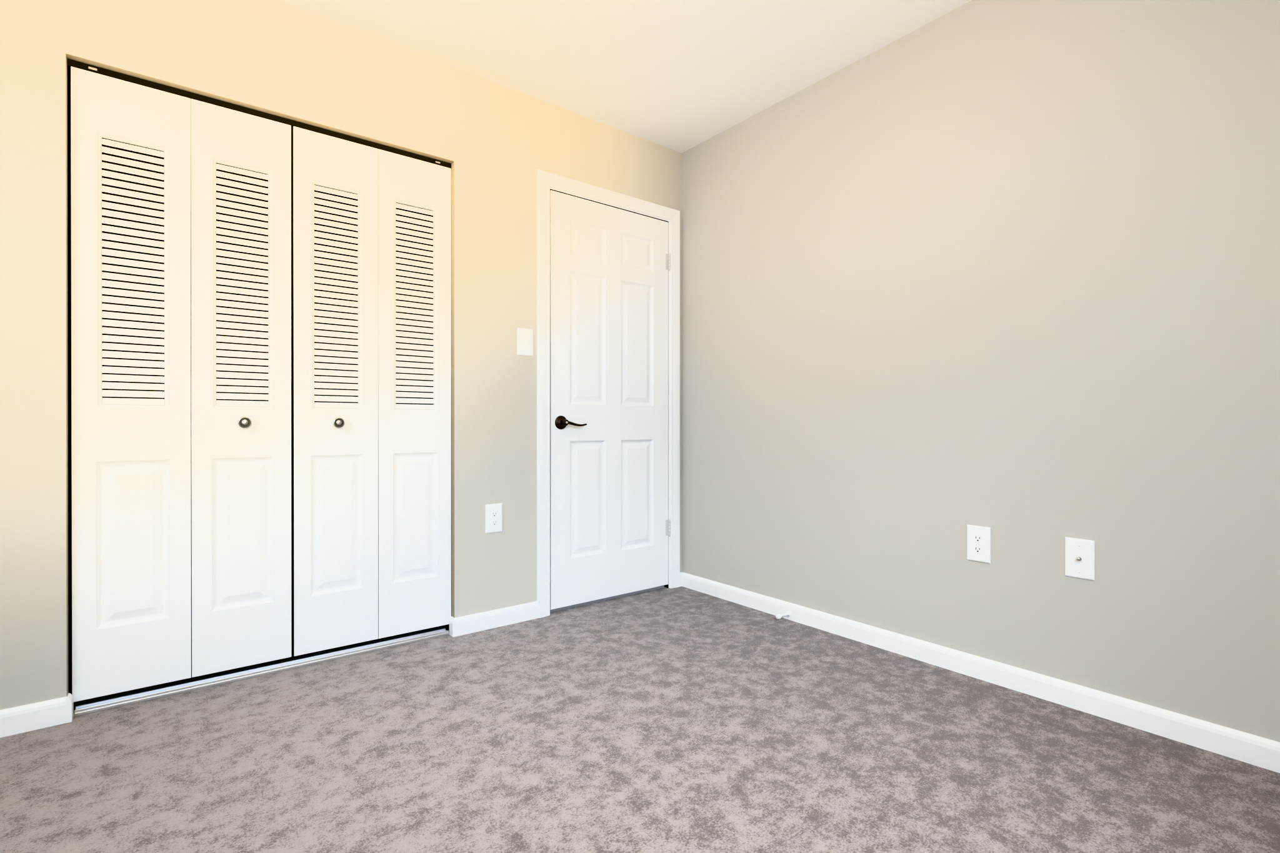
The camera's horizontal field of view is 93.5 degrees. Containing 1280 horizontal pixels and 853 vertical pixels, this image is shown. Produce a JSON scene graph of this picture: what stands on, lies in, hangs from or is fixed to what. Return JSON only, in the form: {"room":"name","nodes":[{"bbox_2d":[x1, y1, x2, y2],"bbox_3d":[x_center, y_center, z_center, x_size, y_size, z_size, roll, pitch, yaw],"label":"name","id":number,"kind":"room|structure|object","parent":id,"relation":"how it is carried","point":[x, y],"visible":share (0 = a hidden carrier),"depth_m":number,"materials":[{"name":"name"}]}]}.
{"room":"empty bedroom","nodes":[
{"label":"empty bedroom","id":0,"kind":"room"},
{"bbox_2d":[70,71,71,523],"bbox_3d":[-1.537,-0.320,2.546,1.944,2.440,0.620,0,0,-38],"label":"door frame","id":1,"kind":"structure","parent":0,"point":[71,364],"depth_m":2.30,"materials":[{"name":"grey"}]},
{"bbox_2d":[0,0,681,709],"bbox_3d":[-1.071,-0.320,2.445,3.467,2.440,0.115,0,0,-38],"label":"wall","id":2,"kind":"structure","parent":0,"point":[497,146],"depth_m":2.24,"materials":[{"name":"grey paint"}]},
{"bbox_2d":[66,58,451,694],"bbox_3d":[-1.319,-0.120,2.269,1.214,2.040,0.085,0,0,-38],"label":"closet door frame","id":3,"kind":"structure","parent":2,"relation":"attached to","point":[70,64],"depth_m":1.92,"materials":[{"name":"black"}]},
{"bbox_2d":[71,66,451,701],"bbox_3d":[-1.291,-0.133,2.240,1.202,1.981,0.061,0,0,-38],"label":"closet door","id":4,"kind":"structure","parent":2,"relation":"in","point":[261,376],"depth_m":2.16,"materials":[{"name":"white paint"}]},
{"bbox_2d":[485,503,502,533],"bbox_3d":[-0.653,0.411,2.696,0.079,0.127,0.008,0,0,-38],"label":"electrical outlet","id":5,"kind":"object","parent":2,"relation":"attached to","point":[494,518],"visible":1,"depth_m":2.69,"materials":[{"name":"white plastic"}]},
{"bbox_2d":[517,327,533,356],"bbox_3d":[-0.526,-0.392,2.785,0.079,0.125,0.022,0,0,-38],"label":"switch plate","id":6,"kind":"object","parent":2,"relation":"attached to","point":[525,342],"visible":1,"depth_m":2.79,"materials":[{"name":"white plastic"}]},
{"bbox_2d":[536,169,679,618],"bbox_3d":[-0.165,-0.154,3.147,0.891,2.105,0.131,0,0,-38],"label":"door frame","id":7,"kind":"structure","parent":2,"relation":"attached to","point":[546,181],"depth_m":2.91,"materials":[{"name":"white paint"}]},
{"bbox_2d":[550,190,670,609],"bbox_3d":[-0.124,-0.127,3.104,0.753,2.007,0.093,0,0,-38],"label":"door","id":8,"kind":"structure","parent":2,"relation":"in","point":[610,521],"depth_m":3.08,"materials":[{"name":"white paint"}]},
{"bbox_2d":[275,0,971,153],"bbox_3d":[-0.184,-1.588,1.313,3.467,0.100,4.227,0,0,-38],"label":"ceiling","id":9,"kind":"structure","parent":0,"point":[681,76],"depth_m":2.43,"materials":[{"name":"white paint"}]},
{"bbox_2d":[0,586,1279,852],"bbox_3d":[0.034,0.928,1.040,3.467,0.050,3.520,0,0,-38],"label":"floor","id":10,"kind":"structure","parent":0,"point":[676,720],"depth_m":1.62,"materials":[{"name":"grey carpet"}]},
{"bbox_2d":[71,625,449,716],"bbox_3d":[-1.474,0.916,2.469,1.714,0.067,0.592,0,0,-38],"label":"floor track","id":11,"kind":"object","parent":10,"relation":"on","point":[119,702],"depth_m":2.19,"materials":[{"name":"silver metal"}]},
{"bbox_2d":[681,0,1279,742],"bbox_3d":[1.361,-0.319,2.062,0.115,2.440,3.492,0,0,-38],"label":"wall","id":12,"kind":"structure","parent":0,"point":[1006,272],"depth_m":2.06,"materials":[{"name":"grey paint"}]},
{"bbox_2d":[775,611,790,619],"bbox_3d":[0.659,0.871,2.777,0.082,0.025,0.025,0,0,-38],"label":"door stop","id":13,"kind":"object","parent":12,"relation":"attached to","point":[779,616],"depth_m":2.77,"materials":[{"name":"white paint"}]},
{"bbox_2d":[966,525,990,563],"bbox_3d":[1.211,0.420,2.155,0.008,0.127,0.079,0,0,-38],"label":"electrical outlet","id":14,"kind":"object","parent":12,"relation":"attached to","point":[978,544],"visible":1,"depth_m":2.15,"materials":[{"name":"white plastic"}]},
{"bbox_2d":[680,571,1279,773],"bbox_3d":[1.270,0.863,2.065,0.027,0.076,3.377,0,0,-38],"label":"baseboard","id":15,"kind":"structure","parent":12,"relation":"attached to","point":[1256,750],"depth_m":2.01,"materials":[{"name":"white paint"}]},
{"bbox_2d":[1065,537,1094,580],"bbox_3d":[1.395,0.421,1.914,0.016,0.125,0.079,0,0,-38],"label":"outlet","id":16,"kind":"object","parent":12,"relation":"attached to","point":[1079,558],"visible":1,"depth_m":1.91,"materials":[{"name":"white plastic"}]}
]}

